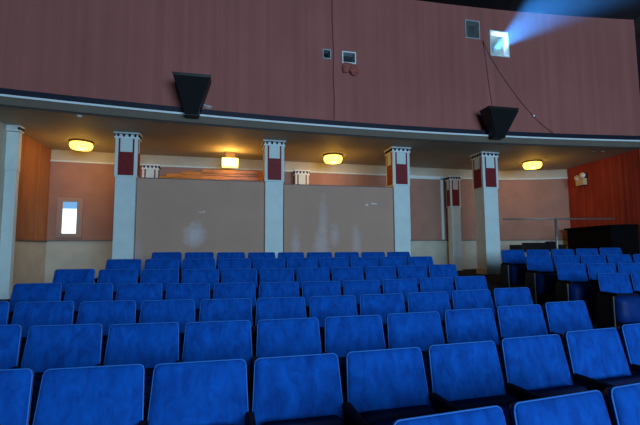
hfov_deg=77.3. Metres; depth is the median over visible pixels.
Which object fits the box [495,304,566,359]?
seat
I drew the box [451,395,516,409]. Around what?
seat cushion
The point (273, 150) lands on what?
pillar
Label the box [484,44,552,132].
wire
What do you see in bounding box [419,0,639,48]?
ceiling
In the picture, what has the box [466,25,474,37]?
wall
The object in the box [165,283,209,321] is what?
seat
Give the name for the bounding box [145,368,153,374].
seat cushion
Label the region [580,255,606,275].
seat
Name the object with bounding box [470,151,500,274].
pillar
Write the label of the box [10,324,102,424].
seat
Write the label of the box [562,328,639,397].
seat
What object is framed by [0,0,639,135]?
wall
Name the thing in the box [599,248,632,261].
seat
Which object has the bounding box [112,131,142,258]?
pillar
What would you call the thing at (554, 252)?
seat
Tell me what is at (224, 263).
seat
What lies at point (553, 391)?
seat cushion
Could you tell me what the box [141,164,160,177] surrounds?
pilaster
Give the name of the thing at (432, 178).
trim
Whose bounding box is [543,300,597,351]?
seat
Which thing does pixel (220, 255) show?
seat
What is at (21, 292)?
seat
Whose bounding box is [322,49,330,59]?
port
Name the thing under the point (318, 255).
seat
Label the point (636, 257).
seat
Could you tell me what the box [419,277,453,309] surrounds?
seat
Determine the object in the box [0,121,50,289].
wall
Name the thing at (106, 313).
seat
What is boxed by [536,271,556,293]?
seat cushion
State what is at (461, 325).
seat
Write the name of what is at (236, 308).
seat
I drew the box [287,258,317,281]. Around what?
seat
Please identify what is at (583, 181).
emergency light
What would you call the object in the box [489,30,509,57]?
port
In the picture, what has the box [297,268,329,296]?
seat
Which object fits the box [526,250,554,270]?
seat
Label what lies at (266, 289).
seat
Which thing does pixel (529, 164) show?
ceiling lamp
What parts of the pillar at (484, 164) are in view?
red panel, red panel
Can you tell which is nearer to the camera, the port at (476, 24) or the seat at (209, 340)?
the seat at (209, 340)
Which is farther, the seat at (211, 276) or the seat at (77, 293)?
the seat at (211, 276)
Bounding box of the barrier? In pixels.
[564,224,639,259]
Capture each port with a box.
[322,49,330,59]
[342,51,355,64]
[464,19,479,39]
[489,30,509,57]
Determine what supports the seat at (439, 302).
on the floor
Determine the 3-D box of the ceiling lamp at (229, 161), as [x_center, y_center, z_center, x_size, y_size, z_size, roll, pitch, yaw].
[-2.299,-1.354,10.232,0.400,0.380,0.220,1,-5,-13]
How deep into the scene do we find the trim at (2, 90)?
8.44 m
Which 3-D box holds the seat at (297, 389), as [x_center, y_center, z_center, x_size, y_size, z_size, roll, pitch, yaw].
[-0.106,1.258,2.142,0.571,0.870,0.452,1,-5,-13]
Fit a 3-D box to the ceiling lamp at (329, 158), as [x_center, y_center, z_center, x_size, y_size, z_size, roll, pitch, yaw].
[0.346,-1.419,10.604,0.519,0.214,0.519,1,-5,-13]
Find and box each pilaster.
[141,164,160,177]
[293,170,309,183]
[444,176,462,270]
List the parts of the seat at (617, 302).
frame, armrest, backrest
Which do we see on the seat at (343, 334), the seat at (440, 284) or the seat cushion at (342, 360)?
the seat cushion at (342, 360)
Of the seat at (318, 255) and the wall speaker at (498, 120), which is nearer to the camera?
the seat at (318, 255)
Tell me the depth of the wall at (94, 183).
11.92 m
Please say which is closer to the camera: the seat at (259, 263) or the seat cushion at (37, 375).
the seat cushion at (37, 375)
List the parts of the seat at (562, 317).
armrest, backrest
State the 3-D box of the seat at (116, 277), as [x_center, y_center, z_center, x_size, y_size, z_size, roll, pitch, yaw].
[-2.776,1.206,5.348,0.571,0.870,0.452,1,-5,-11]
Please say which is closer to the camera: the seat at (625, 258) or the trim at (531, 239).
the seat at (625, 258)
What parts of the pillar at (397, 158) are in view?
red panel, red panel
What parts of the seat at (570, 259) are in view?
backrest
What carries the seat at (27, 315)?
on the floor
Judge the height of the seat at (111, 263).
0.870 m
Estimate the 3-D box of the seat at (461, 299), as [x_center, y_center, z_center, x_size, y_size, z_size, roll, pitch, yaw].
[1.774,1.312,4.407,0.571,0.870,0.452,1,-5,-14]
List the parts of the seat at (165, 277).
backrest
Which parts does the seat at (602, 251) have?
backrest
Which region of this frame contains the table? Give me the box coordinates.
[509,245,565,258]
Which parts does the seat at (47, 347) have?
backrest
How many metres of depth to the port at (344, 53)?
9.11 m
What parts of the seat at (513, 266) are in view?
frame, backrest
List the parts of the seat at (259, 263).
backrest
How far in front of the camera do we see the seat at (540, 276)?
7.44 m
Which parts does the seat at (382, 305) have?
backrest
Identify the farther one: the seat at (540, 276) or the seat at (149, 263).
the seat at (540, 276)
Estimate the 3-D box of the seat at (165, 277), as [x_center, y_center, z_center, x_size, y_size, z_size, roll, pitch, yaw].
[-2.236,1.222,5.456,0.571,0.870,0.452,1,-5,-12]
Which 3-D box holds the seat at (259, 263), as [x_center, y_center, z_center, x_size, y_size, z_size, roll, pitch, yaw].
[-0.801,1.162,6.331,0.571,0.870,0.452,1,-5,-13]
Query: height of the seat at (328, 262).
0.870 m
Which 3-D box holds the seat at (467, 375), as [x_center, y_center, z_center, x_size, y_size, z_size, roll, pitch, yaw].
[0.968,1.271,2.410,0.571,0.870,0.452,1,-5,-15]
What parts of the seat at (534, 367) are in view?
frame, armrest, backrest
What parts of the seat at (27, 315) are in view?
backrest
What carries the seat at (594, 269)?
on the floor
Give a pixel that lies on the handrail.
(554, 219)
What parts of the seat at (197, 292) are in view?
backrest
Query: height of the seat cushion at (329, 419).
0.422 m
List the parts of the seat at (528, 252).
backrest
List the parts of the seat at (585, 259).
backrest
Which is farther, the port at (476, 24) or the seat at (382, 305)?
the port at (476, 24)
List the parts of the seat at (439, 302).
backrest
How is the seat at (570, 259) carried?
on the floor
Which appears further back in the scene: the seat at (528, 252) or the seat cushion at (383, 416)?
the seat at (528, 252)
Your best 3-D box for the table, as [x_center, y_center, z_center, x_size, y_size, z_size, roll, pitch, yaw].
[5.929,1.247,10.866,1.360,0.740,0.520,1,-5,-13]
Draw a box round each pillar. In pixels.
[0,125,24,298]
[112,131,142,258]
[262,139,285,257]
[384,146,410,256]
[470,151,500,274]
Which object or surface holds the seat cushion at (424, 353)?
on the seat at (422, 330)
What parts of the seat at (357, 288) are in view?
backrest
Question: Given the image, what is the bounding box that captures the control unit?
[522,243,546,244]
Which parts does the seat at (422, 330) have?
backrest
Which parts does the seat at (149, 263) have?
backrest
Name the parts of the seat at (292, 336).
frame, armrest, backrest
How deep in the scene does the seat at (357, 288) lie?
5.27 m
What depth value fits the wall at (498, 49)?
11.68 m
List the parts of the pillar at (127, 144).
red panel, red panel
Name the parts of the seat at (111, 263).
backrest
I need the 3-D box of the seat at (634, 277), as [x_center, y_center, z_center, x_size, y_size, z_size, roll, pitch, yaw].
[5.045,1.351,5.980,0.571,0.870,0.452,0,-5,-6]
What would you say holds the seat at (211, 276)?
on the floor
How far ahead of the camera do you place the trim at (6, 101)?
8.39 m
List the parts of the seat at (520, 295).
backrest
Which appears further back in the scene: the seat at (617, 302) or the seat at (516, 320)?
the seat at (617, 302)
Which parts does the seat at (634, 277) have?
backrest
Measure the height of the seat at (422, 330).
0.870 m
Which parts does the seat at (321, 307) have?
backrest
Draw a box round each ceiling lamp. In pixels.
[69,139,93,150]
[222,151,237,167]
[323,153,342,163]
[522,160,542,168]
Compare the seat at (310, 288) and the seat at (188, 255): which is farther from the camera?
the seat at (188, 255)
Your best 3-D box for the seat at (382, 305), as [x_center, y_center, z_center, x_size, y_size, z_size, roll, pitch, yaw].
[0.700,1.306,4.152,0.571,0.870,0.452,1,-5,-13]
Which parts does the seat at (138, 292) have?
backrest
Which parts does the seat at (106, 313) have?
backrest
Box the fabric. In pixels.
[342,62,359,74]
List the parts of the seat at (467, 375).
frame, armrest, backrest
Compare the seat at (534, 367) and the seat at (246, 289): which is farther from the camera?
the seat at (246, 289)
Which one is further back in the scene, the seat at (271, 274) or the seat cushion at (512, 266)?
the seat cushion at (512, 266)
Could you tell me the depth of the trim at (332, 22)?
8.97 m
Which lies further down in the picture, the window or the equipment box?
the equipment box
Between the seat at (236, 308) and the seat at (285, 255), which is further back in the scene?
the seat at (285, 255)
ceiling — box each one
[0,106,635,170]
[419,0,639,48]
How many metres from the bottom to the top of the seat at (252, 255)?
0.870 m
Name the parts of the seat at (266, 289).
backrest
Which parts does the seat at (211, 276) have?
backrest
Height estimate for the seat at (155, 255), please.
0.870 m
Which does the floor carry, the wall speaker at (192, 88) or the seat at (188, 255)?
the seat at (188, 255)
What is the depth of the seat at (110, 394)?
2.07 m
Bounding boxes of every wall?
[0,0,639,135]
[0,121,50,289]
[44,150,569,282]
[135,177,393,271]
[323,54,352,62]
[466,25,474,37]
[491,41,503,55]
[567,17,639,251]
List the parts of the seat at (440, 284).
backrest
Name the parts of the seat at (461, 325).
backrest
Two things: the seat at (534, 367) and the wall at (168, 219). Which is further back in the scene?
the wall at (168, 219)
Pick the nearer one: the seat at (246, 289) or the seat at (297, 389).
the seat at (297, 389)
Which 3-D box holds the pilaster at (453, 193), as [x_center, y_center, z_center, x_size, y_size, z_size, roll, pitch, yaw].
[4.076,0.384,12.127,0.408,2.980,0.299,1,-5,-13]
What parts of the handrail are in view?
post, rail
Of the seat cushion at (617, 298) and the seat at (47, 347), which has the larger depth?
the seat cushion at (617, 298)
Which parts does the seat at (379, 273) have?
backrest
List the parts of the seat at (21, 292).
backrest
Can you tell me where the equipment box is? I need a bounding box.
[545,241,555,244]
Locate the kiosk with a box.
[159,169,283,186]
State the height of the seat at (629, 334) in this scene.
0.870 m
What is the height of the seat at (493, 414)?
0.870 m
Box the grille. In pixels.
[490,108,518,136]
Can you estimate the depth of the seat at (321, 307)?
4.18 m
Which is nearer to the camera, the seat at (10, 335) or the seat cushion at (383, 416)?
the seat cushion at (383, 416)
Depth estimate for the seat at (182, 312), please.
3.86 m
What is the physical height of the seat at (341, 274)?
0.870 m
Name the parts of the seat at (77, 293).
backrest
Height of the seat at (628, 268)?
0.870 m
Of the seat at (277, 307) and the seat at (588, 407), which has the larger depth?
the seat at (277, 307)
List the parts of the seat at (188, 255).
backrest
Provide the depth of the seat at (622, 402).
1.80 m
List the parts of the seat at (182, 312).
backrest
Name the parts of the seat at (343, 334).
backrest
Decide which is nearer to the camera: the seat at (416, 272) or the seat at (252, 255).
the seat at (416, 272)
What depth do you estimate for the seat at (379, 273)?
6.32 m
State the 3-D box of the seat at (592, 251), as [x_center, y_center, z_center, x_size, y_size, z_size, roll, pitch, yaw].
[5.748,1.194,8.410,0.571,0.870,0.452,0,-5,-5]
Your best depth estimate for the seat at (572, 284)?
6.65 m
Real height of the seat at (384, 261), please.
0.870 m
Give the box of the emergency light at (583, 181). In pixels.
[574,173,586,185]
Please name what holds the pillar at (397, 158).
on the floor
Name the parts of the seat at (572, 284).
frame, armrest, backrest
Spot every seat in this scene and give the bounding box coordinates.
[0,301,9,324]
[0,324,22,369]
[0,368,33,424]
[8,283,61,324]
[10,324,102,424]
[11,301,74,366]
[33,364,144,424]
[52,269,94,300]
[64,283,112,323]
[76,300,135,363]
[94,259,141,282]
[96,322,178,419]
[97,269,137,300]
[115,283,161,322]
[137,259,178,282]
[138,359,248,424]
[139,299,194,359]
[140,269,178,299]
[143,252,181,275]
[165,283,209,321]
[176,320,252,386]
[179,252,213,275]
[179,258,215,282]
[181,269,218,298]
[199,298,252,347]
[213,282,255,325]
[216,252,244,268]
[218,258,250,282]
[221,269,257,301]
[246,353,344,424]
[248,252,274,268]
[251,317,321,400]
[252,297,305,355]
[253,258,284,286]
[255,282,298,306]
[257,268,293,297]
[278,252,303,267]
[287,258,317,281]
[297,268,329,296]
[302,281,340,317]
[307,252,331,267]
[309,295,356,351]
[320,257,348,280]
[322,315,385,402]
[332,267,363,294]
[334,252,358,266]
[343,280,380,314]
[343,347,436,424]
[350,257,378,279]
[360,293,405,347]
[361,252,384,265]
[365,266,396,293]
[380,257,406,278]
[382,279,417,312]
[386,311,444,394]
[387,252,409,264]
[391,405,505,424]
[398,265,427,291]
[407,291,450,343]
[408,256,432,277]
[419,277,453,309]
[428,264,457,290]
[428,341,516,424]
[444,308,504,384]
[451,289,499,339]
[454,276,495,314]
[492,287,545,322]
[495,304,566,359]
[499,334,587,400]
[500,250,526,287]
[508,390,610,424]
[525,256,557,303]
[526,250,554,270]
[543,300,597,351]
[551,249,574,262]
[553,255,588,300]
[555,264,596,307]
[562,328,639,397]
[575,248,598,263]
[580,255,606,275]
[586,263,616,316]
[596,273,639,329]
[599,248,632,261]
[603,382,639,424]
[606,254,632,272]
[616,263,639,282]
[617,323,639,374]
[630,273,639,323]
[632,254,639,262]
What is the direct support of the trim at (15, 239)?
attached to the wall at (35, 165)
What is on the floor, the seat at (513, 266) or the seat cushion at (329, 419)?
the seat at (513, 266)
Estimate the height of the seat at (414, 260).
0.870 m
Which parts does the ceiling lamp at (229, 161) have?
lamp shade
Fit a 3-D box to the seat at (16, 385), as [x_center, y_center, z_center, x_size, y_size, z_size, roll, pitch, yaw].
[-1.716,1.224,1.826,0.571,0.870,0.452,1,-5,-10]
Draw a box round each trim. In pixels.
[0,88,639,139]
[0,97,639,147]
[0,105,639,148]
[15,239,46,241]
[47,239,567,240]
[50,160,567,179]
[332,22,334,101]
[409,177,444,239]
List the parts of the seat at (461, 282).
backrest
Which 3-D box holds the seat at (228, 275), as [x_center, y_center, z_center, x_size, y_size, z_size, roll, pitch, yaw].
[-1.157,1.247,5.682,0.571,0.870,0.452,1,-5,-12]
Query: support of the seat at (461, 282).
on the floor
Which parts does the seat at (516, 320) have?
backrest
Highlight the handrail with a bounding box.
[502,218,614,248]
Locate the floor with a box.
[0,269,630,411]
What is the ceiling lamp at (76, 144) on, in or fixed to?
attached to the ceiling at (53, 130)
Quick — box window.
[55,197,82,236]
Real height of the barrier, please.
1.300 m
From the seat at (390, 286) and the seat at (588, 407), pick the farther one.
the seat at (390, 286)
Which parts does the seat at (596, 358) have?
frame, armrest, backrest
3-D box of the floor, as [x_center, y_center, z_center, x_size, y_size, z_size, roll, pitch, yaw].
[2.777,1.305,1.237,15.200,1.187,21.400,1,-5,-13]
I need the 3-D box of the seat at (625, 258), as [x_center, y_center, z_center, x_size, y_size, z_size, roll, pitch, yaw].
[5.871,1.243,7.641,0.571,0.870,0.452,0,-5,-5]
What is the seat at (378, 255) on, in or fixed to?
on the floor
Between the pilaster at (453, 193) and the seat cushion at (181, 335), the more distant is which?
the pilaster at (453, 193)
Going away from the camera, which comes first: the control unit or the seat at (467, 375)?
the seat at (467, 375)
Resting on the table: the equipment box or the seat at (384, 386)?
the equipment box
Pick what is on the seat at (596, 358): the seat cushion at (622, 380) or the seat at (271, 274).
the seat cushion at (622, 380)
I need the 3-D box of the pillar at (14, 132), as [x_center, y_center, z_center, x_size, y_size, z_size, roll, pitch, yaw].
[-6.060,-0.031,7.831,0.240,3.396,0.190,1,-5,-13]
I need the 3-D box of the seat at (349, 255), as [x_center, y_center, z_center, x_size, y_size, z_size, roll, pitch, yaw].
[0.555,1.188,7.579,0.571,0.870,0.452,1,-5,-15]
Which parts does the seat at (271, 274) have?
backrest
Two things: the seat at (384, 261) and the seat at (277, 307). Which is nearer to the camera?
the seat at (277, 307)
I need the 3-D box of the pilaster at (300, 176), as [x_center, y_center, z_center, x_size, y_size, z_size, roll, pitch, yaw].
[-0.517,0.318,11.086,0.448,2.980,0.290,1,-5,-13]
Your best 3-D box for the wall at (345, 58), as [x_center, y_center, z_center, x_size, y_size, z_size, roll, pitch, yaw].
[1.830,-3.280,11.366,6.700,3.310,0.100,1,-5,-13]
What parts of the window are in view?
pane, pane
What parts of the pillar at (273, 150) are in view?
red panel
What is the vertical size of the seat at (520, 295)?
0.870 m
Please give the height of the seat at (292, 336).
0.870 m
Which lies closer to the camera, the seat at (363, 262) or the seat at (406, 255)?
the seat at (363, 262)
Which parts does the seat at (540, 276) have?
frame, backrest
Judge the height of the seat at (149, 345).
0.870 m
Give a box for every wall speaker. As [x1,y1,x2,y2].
[172,72,211,117]
[480,106,518,139]
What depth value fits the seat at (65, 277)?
5.40 m
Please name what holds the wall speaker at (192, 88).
attached to the wall at (417, 65)
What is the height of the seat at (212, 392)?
0.870 m
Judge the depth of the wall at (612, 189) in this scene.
11.05 m
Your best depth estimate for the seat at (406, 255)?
8.03 m
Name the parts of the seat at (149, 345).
backrest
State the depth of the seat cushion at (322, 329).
3.96 m
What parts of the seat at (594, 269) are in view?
frame, backrest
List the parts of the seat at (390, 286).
backrest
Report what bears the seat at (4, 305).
on the floor
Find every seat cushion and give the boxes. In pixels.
[34,372,43,379]
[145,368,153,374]
[179,333,184,339]
[264,415,344,424]
[319,327,324,333]
[338,357,345,367]
[362,405,436,424]
[421,351,427,357]
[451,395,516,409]
[509,264,525,283]
[530,384,587,396]
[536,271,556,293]
[569,281,593,300]
[599,374,639,385]
[615,293,639,322]
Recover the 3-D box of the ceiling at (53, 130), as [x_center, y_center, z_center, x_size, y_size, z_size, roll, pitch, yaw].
[0.821,-1.638,10.058,15.000,0.120,3.710,1,-5,-13]
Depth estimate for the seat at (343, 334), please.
3.29 m
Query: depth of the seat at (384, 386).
2.39 m
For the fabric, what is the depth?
8.98 m
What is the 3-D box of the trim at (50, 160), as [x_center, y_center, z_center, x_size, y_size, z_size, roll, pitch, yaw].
[0.537,-1.163,11.552,15.107,0.040,0.691,1,-5,-11]
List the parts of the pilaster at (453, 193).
red panel, red panel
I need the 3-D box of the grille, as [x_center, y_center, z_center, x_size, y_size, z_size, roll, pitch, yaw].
[4.199,-2.063,9.208,0.755,0.605,0.020,1,12,-13]
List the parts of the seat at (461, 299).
backrest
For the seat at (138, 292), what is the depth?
4.71 m
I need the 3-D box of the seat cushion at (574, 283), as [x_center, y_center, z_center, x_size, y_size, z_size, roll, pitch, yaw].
[4.330,1.360,6.644,0.460,0.422,0.094,0,-5,-3]
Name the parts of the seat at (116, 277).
backrest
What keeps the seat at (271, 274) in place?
on the floor
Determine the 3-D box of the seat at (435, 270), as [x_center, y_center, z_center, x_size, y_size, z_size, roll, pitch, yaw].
[2.075,1.278,6.433,0.598,0.870,0.452,1,-5,-14]

